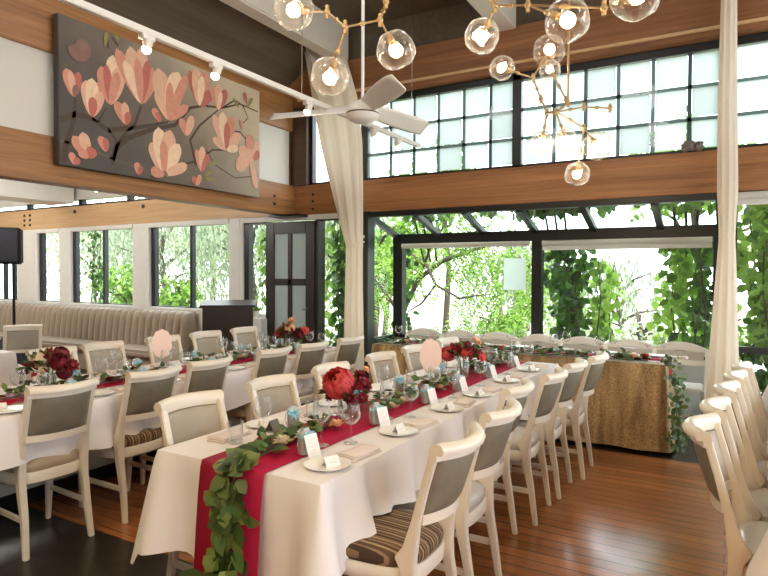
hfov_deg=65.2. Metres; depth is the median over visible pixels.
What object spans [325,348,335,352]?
folded napkin
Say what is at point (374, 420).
tin
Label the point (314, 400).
bowl
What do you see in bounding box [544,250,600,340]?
climbing vine
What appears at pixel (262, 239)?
climbing vine
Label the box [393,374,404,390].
tin
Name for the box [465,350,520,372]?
leaf garland
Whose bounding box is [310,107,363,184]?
window
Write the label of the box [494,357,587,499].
dining chair
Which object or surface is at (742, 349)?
window
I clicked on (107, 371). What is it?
folded napkin
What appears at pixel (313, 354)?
dining chair
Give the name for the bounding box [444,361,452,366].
place card
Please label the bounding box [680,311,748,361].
shrub
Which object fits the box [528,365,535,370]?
place card
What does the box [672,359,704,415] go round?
wall
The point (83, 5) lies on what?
track light
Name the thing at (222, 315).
lectern
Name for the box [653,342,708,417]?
folding chair
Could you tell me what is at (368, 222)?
trim
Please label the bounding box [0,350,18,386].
tablecloth
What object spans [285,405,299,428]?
tin
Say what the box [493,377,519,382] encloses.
plate
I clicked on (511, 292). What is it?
weeping tree
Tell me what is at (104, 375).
leaf garland
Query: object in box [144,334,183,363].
dining chair
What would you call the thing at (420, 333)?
folding chair
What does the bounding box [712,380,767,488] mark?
dining chair
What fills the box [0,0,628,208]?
wall
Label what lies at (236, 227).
trim
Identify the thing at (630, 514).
floor
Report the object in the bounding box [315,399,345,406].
plate
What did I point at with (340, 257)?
climbing vine
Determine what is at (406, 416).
water goblet
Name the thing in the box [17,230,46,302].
trim
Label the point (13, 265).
speaker stand
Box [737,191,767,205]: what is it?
roller blind
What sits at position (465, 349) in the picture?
bouquet
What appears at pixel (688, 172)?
wooden beam
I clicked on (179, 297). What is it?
tree
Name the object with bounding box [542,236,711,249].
roller blind
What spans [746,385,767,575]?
tablecloth
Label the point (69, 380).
tin
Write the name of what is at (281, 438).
leaf garland
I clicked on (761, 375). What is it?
shrub
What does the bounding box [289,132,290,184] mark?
trim
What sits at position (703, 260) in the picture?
climbing vine
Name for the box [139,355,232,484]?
dining chair
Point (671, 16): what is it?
wooden beam
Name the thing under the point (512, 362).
tin
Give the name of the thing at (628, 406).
tablecloth
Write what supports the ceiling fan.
hanging from the ceiling
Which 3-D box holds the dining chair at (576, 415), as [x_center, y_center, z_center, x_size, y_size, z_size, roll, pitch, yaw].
[1.416,0.955,4.692,0.651,0.925,0.447,1,2,28]
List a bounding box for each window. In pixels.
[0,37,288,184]
[0,196,154,212]
[0,264,17,301]
[36,228,58,303]
[69,224,132,307]
[147,219,228,310]
[242,213,338,299]
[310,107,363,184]
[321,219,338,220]
[364,74,516,179]
[370,193,718,359]
[516,39,719,166]
[735,190,767,354]
[737,32,767,147]
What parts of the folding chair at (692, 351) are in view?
panel, rail, seat, cross leg, post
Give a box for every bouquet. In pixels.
[15,346,79,385]
[273,317,309,350]
[318,366,373,419]
[441,336,485,377]
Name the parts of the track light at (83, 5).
spot lamp, lamp bulb, lamp bulb, spot lamp, spot lamp, spot lamp, spot lamp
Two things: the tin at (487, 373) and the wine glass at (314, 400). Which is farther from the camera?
the tin at (487, 373)
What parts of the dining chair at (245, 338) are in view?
leg, rail, panel, leg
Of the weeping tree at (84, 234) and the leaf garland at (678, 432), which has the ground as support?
the weeping tree at (84, 234)
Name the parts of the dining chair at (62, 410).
leg, seat rail, seat, leg, rail, panel, rail, leg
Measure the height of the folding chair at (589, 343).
0.858 m
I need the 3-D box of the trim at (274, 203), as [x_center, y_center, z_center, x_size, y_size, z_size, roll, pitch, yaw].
[-3.959,-1.211,9.442,6.747,0.257,0.455,1,2,30]
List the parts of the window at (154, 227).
sill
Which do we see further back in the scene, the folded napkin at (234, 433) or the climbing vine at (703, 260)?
the climbing vine at (703, 260)
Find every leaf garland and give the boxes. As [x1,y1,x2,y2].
[0,362,168,399]
[179,448,259,575]
[185,338,322,367]
[238,413,344,456]
[355,370,460,408]
[376,334,650,360]
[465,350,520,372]
[660,352,693,452]
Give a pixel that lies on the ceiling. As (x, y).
(215, 28)
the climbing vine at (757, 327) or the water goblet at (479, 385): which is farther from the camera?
the climbing vine at (757, 327)
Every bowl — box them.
[312,400,330,422]
[341,404,360,424]
[380,379,394,398]
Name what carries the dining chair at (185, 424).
on the boards
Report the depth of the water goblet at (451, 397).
3.67 m
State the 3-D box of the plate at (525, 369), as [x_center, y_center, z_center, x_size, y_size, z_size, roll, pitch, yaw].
[1.145,0.646,4.731,0.188,0.015,0.188,1,2,30]
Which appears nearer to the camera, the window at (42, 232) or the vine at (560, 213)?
the vine at (560, 213)
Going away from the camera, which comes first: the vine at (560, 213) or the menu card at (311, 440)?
the menu card at (311, 440)
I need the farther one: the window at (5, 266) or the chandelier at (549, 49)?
the window at (5, 266)
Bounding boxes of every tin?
[64,378,76,383]
[70,370,79,381]
[132,358,141,370]
[137,367,146,371]
[192,350,198,359]
[236,344,244,355]
[253,349,258,361]
[276,338,283,344]
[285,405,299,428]
[293,343,299,353]
[297,427,313,454]
[351,390,361,406]
[369,402,383,424]
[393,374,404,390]
[420,384,432,403]
[434,362,444,375]
[452,373,462,390]
[483,362,492,377]
[508,354,515,366]
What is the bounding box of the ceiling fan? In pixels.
[269,0,428,134]
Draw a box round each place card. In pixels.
[0,402,6,407]
[258,416,272,425]
[321,454,340,467]
[325,399,337,404]
[371,383,381,389]
[392,423,405,433]
[414,370,423,375]
[443,401,454,409]
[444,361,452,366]
[475,388,483,395]
[503,375,510,381]
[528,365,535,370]
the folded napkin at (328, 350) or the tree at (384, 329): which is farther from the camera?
the tree at (384, 329)
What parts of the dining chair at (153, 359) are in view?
leg, rail, panel, leg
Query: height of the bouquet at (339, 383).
0.272 m
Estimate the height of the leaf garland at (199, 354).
0.116 m
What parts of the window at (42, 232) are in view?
sill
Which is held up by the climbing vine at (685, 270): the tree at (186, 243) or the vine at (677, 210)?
the vine at (677, 210)
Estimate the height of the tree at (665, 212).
4.885 m
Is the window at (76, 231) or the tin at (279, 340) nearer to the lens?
the tin at (279, 340)
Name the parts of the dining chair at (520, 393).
seat rail, leg, rail, leg, panel, rail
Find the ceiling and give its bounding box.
[84,0,467,87]
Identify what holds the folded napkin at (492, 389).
on the tablecloth at (309, 520)
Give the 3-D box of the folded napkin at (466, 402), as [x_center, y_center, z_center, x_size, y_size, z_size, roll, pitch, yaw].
[0.467,0.670,3.518,0.106,0.026,0.200,1,1,21]
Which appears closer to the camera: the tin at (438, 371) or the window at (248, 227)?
the tin at (438, 371)
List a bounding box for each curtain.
[305,47,363,369]
[703,0,738,413]
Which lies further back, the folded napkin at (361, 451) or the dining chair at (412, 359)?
the dining chair at (412, 359)
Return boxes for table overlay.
[389,340,658,362]
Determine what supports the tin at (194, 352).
on the tablecloth at (105, 409)
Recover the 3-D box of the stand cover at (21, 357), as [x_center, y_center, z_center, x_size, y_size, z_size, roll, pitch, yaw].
[-4.985,0.912,8.094,0.990,0.692,0.962,1,2,30]
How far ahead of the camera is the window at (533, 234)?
7.13 m
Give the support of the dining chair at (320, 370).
on the floor at (630, 514)
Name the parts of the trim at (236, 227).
louvre panel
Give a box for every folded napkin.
[87,370,116,376]
[108,386,123,392]
[145,362,170,367]
[201,354,221,357]
[207,428,252,443]
[239,362,254,367]
[287,355,295,359]
[299,405,321,417]
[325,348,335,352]
[336,444,381,462]
[389,376,413,382]
[403,417,439,429]
[453,397,475,407]
[477,385,503,393]
[510,373,527,380]
[528,364,548,368]
[663,355,687,358]
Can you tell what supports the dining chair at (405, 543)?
on the boards
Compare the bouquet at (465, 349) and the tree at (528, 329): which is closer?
the bouquet at (465, 349)
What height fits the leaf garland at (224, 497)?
0.710 m
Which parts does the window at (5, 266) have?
sill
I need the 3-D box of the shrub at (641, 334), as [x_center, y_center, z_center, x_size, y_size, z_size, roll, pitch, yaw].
[4.055,0.991,9.454,1.156,1.276,1.303,1,2,30]
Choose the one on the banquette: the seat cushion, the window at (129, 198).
the seat cushion
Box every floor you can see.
[0,506,193,575]
[28,442,731,575]
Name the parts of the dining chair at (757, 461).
rail, panel, leg, leg, seat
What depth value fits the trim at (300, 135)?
8.03 m
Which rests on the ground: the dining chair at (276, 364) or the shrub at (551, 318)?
the shrub at (551, 318)
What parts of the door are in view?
glass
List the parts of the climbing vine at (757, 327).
stem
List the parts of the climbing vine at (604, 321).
stem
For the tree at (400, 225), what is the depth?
12.34 m
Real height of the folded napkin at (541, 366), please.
0.026 m
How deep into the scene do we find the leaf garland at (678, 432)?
4.99 m
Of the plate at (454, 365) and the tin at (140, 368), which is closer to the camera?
the tin at (140, 368)
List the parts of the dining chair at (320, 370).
leg, rail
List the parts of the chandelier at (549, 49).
bulb, globe, arm, arm, arm, bulb, arm, globe, bulb, bulb, arm, arm, bulb, globe, hanging rod, arm, arm, globe, bulb, arm, arm, globe, arm, bulb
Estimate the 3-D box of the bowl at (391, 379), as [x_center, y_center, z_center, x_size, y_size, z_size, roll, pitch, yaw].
[0.017,0.531,3.116,0.080,0.103,0.079,1,2,30]
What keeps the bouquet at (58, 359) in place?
on the table runner at (13, 400)
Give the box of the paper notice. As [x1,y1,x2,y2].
[504,258,525,289]
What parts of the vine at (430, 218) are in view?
stem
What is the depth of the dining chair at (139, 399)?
3.69 m
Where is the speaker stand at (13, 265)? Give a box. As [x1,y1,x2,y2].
[12,264,15,324]
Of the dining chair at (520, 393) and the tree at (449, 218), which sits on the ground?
the tree at (449, 218)
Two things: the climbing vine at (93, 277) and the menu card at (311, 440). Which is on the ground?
the climbing vine at (93, 277)
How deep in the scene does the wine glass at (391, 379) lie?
3.11 m
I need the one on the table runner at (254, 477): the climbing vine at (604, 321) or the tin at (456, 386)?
the tin at (456, 386)
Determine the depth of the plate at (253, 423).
2.99 m
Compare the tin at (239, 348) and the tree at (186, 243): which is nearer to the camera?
the tin at (239, 348)
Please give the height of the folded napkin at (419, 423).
0.026 m
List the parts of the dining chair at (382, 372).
leg, rail, panel, leg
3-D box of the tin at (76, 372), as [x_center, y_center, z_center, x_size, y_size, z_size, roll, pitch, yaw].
[-2.138,0.598,4.143,0.075,0.108,0.054,0,1,-22]
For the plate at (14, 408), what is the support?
on the tablecloth at (105, 409)
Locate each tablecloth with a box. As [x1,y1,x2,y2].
[0,347,360,470]
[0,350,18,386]
[130,357,572,575]
[369,339,675,452]
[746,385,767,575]
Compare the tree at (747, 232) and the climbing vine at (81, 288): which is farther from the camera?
the tree at (747, 232)
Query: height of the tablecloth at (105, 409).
0.336 m
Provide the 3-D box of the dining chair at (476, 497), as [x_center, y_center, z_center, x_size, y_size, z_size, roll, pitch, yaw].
[0.333,0.993,2.869,0.651,0.925,0.447,1,2,29]
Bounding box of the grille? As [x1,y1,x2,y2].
[0,229,17,261]
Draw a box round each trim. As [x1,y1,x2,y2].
[0,0,292,131]
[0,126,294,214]
[0,179,73,205]
[0,199,268,229]
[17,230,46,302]
[23,193,313,226]
[59,228,72,304]
[132,223,151,308]
[220,0,347,59]
[229,218,243,299]
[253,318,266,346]
[269,214,307,218]
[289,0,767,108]
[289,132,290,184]
[290,107,309,185]
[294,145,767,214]
[298,16,767,101]
[315,219,324,342]
[363,212,373,377]
[467,0,515,31]
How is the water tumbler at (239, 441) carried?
on the tablecloth at (309, 520)
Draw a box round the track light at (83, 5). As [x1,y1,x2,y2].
[59,0,420,148]
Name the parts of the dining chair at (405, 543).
seat rail, seat, leg, rail, panel, leg, rail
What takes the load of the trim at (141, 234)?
on the wall at (198, 313)
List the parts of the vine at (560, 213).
stem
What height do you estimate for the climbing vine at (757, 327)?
2.712 m
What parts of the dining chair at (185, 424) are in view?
leg, rail, panel, leg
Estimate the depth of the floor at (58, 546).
3.25 m
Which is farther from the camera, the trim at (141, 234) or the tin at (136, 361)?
the trim at (141, 234)
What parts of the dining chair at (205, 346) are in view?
leg, rail, panel, leg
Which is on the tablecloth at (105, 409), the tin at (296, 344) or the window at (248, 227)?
the tin at (296, 344)
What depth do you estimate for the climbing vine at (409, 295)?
8.46 m
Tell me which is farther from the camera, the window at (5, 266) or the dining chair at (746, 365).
the window at (5, 266)
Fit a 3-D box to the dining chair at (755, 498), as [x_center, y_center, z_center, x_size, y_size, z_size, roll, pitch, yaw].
[1.778,1.003,2.713,0.651,0.925,0.447,1,2,32]
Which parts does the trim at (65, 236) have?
louvre panel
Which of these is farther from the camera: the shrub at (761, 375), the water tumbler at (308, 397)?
the shrub at (761, 375)
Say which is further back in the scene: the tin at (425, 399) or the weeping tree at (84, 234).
the weeping tree at (84, 234)
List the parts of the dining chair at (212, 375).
leg, leg, panel, rail, leg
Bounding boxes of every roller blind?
[401,241,529,248]
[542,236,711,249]
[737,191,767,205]
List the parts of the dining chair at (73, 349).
leg, rail, panel, leg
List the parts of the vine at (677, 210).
stem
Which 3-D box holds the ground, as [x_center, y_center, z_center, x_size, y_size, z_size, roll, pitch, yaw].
[6.379,1.317,26.185,65.000,0.150,38.300,1,2,30]
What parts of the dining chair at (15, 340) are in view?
leg, rail, panel, rail, seat rail, leg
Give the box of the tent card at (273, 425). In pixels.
[265,418,279,433]
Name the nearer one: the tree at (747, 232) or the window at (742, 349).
the window at (742, 349)
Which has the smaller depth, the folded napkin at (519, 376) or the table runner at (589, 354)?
the folded napkin at (519, 376)
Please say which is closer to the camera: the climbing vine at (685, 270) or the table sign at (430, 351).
the table sign at (430, 351)
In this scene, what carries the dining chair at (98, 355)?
on the floor at (630, 514)
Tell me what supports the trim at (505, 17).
attached to the wall at (450, 22)
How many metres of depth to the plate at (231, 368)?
4.75 m
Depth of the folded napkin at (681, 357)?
5.44 m
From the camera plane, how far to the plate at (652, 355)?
5.59 m
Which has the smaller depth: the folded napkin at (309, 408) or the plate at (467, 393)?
the folded napkin at (309, 408)
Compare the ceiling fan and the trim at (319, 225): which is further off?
the trim at (319, 225)
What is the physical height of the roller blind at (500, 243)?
0.067 m
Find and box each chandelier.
[274,0,659,95]
[489,0,612,185]
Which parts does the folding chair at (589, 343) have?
panel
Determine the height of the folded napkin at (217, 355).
0.026 m
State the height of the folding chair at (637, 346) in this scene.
0.858 m
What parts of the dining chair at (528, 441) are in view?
seat, seat rail, leg, rail, leg, panel, rail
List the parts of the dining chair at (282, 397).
leg, rail, panel, leg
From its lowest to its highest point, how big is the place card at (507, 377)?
0.038 m
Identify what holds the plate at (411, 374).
on the tablecloth at (309, 520)
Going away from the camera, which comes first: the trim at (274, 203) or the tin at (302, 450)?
the tin at (302, 450)
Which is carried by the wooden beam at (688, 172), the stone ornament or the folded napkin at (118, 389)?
the stone ornament
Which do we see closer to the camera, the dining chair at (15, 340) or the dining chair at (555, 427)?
the dining chair at (555, 427)
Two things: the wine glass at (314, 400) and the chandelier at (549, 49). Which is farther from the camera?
the chandelier at (549, 49)
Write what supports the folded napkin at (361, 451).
on the tablecloth at (309, 520)
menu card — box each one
[304,433,321,458]
[376,406,390,426]
[427,388,438,405]
[458,376,468,391]
[489,365,497,378]
[514,356,520,369]
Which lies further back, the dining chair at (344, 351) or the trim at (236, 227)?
the trim at (236, 227)
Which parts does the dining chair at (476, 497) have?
seat, seat rail, leg, rail, panel, leg, rail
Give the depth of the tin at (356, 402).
3.39 m
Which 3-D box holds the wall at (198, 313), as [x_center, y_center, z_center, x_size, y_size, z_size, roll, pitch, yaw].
[-5.344,0.772,10.614,8.580,0.950,0.180,1,2,30]
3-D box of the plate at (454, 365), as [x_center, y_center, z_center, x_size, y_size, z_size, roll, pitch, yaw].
[0.525,0.639,4.926,0.188,0.015,0.188,1,2,30]
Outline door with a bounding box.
[266,221,314,344]
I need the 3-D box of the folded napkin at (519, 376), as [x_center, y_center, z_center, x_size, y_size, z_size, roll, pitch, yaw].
[0.981,0.652,4.411,0.106,0.026,0.200,1,1,27]
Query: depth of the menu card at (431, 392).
3.46 m
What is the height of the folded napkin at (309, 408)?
0.026 m
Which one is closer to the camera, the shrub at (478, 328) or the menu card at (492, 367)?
the menu card at (492, 367)
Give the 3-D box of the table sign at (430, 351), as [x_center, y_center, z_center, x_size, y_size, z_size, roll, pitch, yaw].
[0.311,0.498,4.008,0.125,0.323,0.080,1,2,32]
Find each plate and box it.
[0,405,22,413]
[94,390,114,396]
[228,366,244,370]
[246,419,283,428]
[304,456,351,471]
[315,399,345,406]
[370,385,389,391]
[379,425,417,435]
[406,372,429,377]
[430,404,463,411]
[442,363,458,367]
[462,390,491,397]
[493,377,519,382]
[517,367,541,371]
[649,354,664,356]
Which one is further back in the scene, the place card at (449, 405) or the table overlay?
the table overlay
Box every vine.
[80,272,83,301]
[81,231,102,302]
[254,222,273,305]
[325,220,345,346]
[325,222,374,346]
[390,231,419,330]
[402,215,443,261]
[480,205,640,255]
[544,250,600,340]
[586,259,620,341]
[637,201,715,256]
[646,248,708,349]
[669,237,740,348]
[737,204,767,365]
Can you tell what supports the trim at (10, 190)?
attached to the wall at (450, 22)
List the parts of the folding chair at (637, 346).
panel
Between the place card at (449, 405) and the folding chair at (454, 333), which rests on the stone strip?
the folding chair at (454, 333)
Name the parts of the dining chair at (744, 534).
rail, panel, rail, leg, leg, seat rail, seat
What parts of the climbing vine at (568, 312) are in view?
stem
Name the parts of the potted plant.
pot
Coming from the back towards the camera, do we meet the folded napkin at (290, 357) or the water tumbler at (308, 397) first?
the folded napkin at (290, 357)
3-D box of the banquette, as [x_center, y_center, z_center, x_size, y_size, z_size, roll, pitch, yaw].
[-5.995,0.775,10.446,7.020,0.945,0.700,1,2,30]
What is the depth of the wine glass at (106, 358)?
3.92 m
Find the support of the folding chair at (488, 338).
on the stone strip
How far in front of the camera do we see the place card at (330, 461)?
2.35 m
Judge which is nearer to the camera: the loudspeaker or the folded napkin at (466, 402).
the folded napkin at (466, 402)
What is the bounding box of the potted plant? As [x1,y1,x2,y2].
[253,306,261,317]
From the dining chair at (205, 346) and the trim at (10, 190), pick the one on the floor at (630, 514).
the dining chair at (205, 346)
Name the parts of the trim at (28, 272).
louvre panel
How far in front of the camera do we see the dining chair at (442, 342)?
5.64 m
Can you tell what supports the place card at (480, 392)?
on the plate at (467, 393)
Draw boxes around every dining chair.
[0,377,99,561]
[3,324,42,380]
[25,346,80,381]
[77,364,181,523]
[80,340,127,372]
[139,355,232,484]
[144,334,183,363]
[154,389,228,575]
[189,330,224,355]
[226,345,292,423]
[230,326,260,349]
[244,373,300,418]
[292,340,328,403]
[310,361,349,399]
[319,335,363,399]
[343,421,485,575]
[365,351,399,383]
[393,397,522,575]
[400,344,423,372]
[436,337,460,362]
[477,377,534,558]
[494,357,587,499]
[494,366,568,525]
[521,350,609,479]
[682,412,767,575]
[699,395,767,520]
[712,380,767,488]
[723,369,767,459]
[731,361,767,433]
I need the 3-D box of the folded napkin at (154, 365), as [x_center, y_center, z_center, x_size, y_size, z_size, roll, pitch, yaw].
[-1.853,0.626,4.909,0.106,0.026,0.200,1,1,22]
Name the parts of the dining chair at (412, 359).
leg, rail, panel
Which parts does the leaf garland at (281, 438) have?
stem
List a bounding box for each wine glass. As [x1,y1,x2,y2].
[10,369,25,403]
[95,358,107,388]
[254,396,271,418]
[312,400,330,445]
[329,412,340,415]
[380,379,394,418]
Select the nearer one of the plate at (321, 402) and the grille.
the plate at (321, 402)
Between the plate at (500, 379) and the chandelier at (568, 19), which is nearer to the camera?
the chandelier at (568, 19)
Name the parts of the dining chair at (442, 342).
rail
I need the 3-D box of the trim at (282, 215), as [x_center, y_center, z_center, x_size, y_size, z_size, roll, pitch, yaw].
[-1.263,-0.957,8.005,0.500,0.028,0.250,1,2,30]
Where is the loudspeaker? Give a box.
[0,227,22,263]
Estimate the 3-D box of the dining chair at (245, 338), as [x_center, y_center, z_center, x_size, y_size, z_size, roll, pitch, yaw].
[-1.349,0.900,6.500,0.650,0.925,0.447,1,2,29]
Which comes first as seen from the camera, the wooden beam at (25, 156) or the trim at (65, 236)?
the wooden beam at (25, 156)
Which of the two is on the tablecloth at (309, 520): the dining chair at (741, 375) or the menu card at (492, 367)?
the menu card at (492, 367)
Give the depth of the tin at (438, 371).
4.37 m
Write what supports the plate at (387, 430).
on the tablecloth at (309, 520)
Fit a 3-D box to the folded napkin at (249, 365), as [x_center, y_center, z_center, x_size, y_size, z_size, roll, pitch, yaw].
[-1.091,0.630,4.910,0.106,0.026,0.200,1,1,26]
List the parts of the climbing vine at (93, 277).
stem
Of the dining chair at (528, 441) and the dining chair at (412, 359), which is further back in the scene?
the dining chair at (412, 359)
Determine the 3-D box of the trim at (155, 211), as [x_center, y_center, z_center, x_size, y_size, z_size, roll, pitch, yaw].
[-5.196,-1.245,10.487,8.900,0.370,0.180,1,2,30]
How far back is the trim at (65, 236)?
10.64 m
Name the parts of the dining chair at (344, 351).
leg, panel, rail, leg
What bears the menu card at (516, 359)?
on the tablecloth at (309, 520)
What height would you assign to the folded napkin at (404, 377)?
0.026 m
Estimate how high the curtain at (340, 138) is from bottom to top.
4.398 m
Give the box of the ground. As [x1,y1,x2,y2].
[47,292,765,392]
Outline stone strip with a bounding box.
[80,369,698,463]
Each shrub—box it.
[464,306,526,336]
[543,312,607,342]
[607,309,667,345]
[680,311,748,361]
[739,343,767,395]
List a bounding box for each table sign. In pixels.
[152,329,171,357]
[420,339,441,386]
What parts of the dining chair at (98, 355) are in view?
leg, rail, panel, leg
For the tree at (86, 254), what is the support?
on the ground
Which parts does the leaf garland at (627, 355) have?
stem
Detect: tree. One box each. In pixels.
[46,199,160,302]
[47,199,131,301]
[84,260,182,304]
[85,197,228,302]
[159,279,205,306]
[163,225,265,299]
[173,220,308,312]
[302,180,392,338]
[316,179,398,279]
[325,216,445,336]
[331,217,438,334]
[337,215,626,334]
[389,135,503,332]
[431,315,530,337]
[458,223,574,336]
[491,253,552,331]
[576,250,670,337]
[627,116,755,321]
[713,213,760,265]
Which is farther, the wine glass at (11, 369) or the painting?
the painting
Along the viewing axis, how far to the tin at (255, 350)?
5.14 m
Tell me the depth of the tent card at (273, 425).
2.87 m
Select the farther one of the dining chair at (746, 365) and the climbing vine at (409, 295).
the climbing vine at (409, 295)
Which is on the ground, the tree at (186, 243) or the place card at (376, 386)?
the tree at (186, 243)
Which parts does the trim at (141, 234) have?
louvre panel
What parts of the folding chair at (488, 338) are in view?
panel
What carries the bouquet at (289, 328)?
on the table runner at (13, 400)
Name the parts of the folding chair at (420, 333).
panel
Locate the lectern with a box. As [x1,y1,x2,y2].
[199,300,255,352]
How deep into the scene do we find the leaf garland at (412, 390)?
3.58 m
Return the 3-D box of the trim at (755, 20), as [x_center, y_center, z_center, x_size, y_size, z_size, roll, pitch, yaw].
[2.847,-2.414,5.677,9.200,0.030,0.035,1,2,30]
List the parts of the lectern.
panel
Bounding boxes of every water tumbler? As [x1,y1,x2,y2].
[227,419,242,444]
[306,397,318,417]
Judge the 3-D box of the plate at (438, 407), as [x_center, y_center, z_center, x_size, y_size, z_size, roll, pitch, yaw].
[0.353,0.675,3.353,0.188,0.015,0.188,1,2,30]
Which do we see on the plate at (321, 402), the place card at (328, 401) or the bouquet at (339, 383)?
the place card at (328, 401)
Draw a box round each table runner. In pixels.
[0,346,330,404]
[194,359,527,575]
[398,341,671,374]
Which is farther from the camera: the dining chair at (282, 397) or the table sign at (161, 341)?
the table sign at (161, 341)
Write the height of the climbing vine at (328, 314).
2.803 m
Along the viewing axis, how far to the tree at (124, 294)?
14.02 m
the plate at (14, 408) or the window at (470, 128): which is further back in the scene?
the window at (470, 128)
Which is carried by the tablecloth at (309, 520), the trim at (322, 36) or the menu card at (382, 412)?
the menu card at (382, 412)
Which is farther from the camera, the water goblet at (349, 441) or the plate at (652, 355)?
the plate at (652, 355)
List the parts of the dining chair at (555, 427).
seat, seat rail, leg, rail, leg, panel, rail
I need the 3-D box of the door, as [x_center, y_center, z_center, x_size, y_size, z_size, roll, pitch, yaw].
[-1.286,0.204,8.124,0.840,2.200,0.108,1,2,30]
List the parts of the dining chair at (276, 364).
seat rail, leg, leg, panel, rail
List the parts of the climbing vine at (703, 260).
stem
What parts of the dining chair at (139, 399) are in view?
leg, leg, seat rail, leg, seat, rail, panel, rail, leg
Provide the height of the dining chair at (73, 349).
0.925 m
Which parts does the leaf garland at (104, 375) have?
stem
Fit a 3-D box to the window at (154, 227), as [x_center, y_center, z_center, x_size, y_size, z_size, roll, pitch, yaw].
[-2.975,-0.339,9.182,1.760,1.360,0.140,1,2,30]
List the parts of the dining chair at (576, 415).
seat, seat rail, leg, rail, leg, panel, rail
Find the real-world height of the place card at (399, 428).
0.038 m
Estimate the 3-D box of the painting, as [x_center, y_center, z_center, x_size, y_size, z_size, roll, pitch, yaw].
[-2.180,-1.729,6.248,0.087,1.296,2.543,1,2,30]
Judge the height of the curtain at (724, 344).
4.580 m
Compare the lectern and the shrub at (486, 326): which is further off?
the shrub at (486, 326)
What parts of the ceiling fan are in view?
blade, blade, blade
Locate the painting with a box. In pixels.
[53,13,259,197]
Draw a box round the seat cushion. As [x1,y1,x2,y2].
[0,332,190,359]
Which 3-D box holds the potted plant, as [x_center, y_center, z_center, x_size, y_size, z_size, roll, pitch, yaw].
[-1.799,0.336,8.403,0.237,0.159,0.192,1,1,10]
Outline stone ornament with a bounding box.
[681,140,704,151]
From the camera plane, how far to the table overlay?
5.70 m
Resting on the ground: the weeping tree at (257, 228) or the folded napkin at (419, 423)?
the weeping tree at (257, 228)
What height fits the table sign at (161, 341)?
0.323 m
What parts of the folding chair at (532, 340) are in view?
panel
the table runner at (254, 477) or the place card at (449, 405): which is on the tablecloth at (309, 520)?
the table runner at (254, 477)
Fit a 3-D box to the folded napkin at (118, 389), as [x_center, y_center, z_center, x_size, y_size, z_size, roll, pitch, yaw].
[-1.675,0.651,3.896,0.106,0.026,0.200,1,2,28]
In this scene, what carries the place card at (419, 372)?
on the plate at (411, 374)
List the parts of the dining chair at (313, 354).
leg, rail, seat, seat rail, panel, rail, leg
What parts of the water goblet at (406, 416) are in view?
stem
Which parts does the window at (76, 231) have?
sill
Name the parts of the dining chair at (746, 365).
rail, leg, leg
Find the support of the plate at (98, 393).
on the tablecloth at (105, 409)
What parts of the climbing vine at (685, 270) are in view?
stem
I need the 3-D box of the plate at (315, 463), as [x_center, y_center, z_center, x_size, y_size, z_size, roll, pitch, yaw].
[-0.221,0.695,2.357,0.188,0.015,0.188,1,2,30]
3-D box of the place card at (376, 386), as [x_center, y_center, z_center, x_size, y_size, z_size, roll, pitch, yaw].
[-0.049,0.642,3.917,0.068,0.038,0.038,0,1,-16]
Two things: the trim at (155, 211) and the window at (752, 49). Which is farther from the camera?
the trim at (155, 211)
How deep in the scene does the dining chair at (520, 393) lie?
3.40 m
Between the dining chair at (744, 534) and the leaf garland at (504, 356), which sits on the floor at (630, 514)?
the dining chair at (744, 534)
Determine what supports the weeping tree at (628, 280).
on the ground
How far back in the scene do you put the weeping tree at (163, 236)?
15.66 m
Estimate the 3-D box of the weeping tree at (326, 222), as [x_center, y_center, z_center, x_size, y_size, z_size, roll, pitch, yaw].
[-0.883,-0.448,13.044,2.116,3.929,2.269,-1,2,-43]
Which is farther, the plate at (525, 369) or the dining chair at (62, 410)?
the plate at (525, 369)
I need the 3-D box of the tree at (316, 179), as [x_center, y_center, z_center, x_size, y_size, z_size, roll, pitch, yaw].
[-1.840,-1.303,21.136,4.786,5.258,5.532,0,1,-6]
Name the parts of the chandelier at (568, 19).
bulb, globe, arm, bulb, globe, arm, arm, arm, arm, arm, globe, bulb, globe, bulb, arm, arm, arm, globe, bulb, globe, bulb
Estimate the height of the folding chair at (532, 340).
0.858 m
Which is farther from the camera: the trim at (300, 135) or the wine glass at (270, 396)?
the trim at (300, 135)
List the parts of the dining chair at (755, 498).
rail, panel, leg, leg, seat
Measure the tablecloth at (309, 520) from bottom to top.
0.549 m
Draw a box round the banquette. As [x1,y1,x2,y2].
[0,302,195,369]
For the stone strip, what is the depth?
5.18 m
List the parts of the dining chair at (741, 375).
rail, panel, leg, leg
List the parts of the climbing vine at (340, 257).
stem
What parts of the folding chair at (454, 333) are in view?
rail, panel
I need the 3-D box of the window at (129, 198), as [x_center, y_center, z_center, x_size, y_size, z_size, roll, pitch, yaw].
[-5.097,-1.579,10.447,8.700,0.300,0.080,1,2,30]
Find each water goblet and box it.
[341,404,360,443]
[403,384,418,417]
[447,370,460,398]
[474,360,486,386]
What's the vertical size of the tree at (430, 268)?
2.902 m
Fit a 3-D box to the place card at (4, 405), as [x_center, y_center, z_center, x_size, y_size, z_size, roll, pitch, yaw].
[-2.122,0.653,3.311,0.068,0.038,0.038,0,2,-29]
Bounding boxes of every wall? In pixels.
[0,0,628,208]
[0,301,265,354]
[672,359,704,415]
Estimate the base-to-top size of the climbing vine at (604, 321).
2.018 m
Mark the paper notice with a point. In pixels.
(514, 268)
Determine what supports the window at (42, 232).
in the wall at (198, 313)
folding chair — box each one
[405,328,442,339]
[442,330,479,342]
[479,332,518,345]
[518,334,561,347]
[562,336,606,350]
[606,339,653,353]
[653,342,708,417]

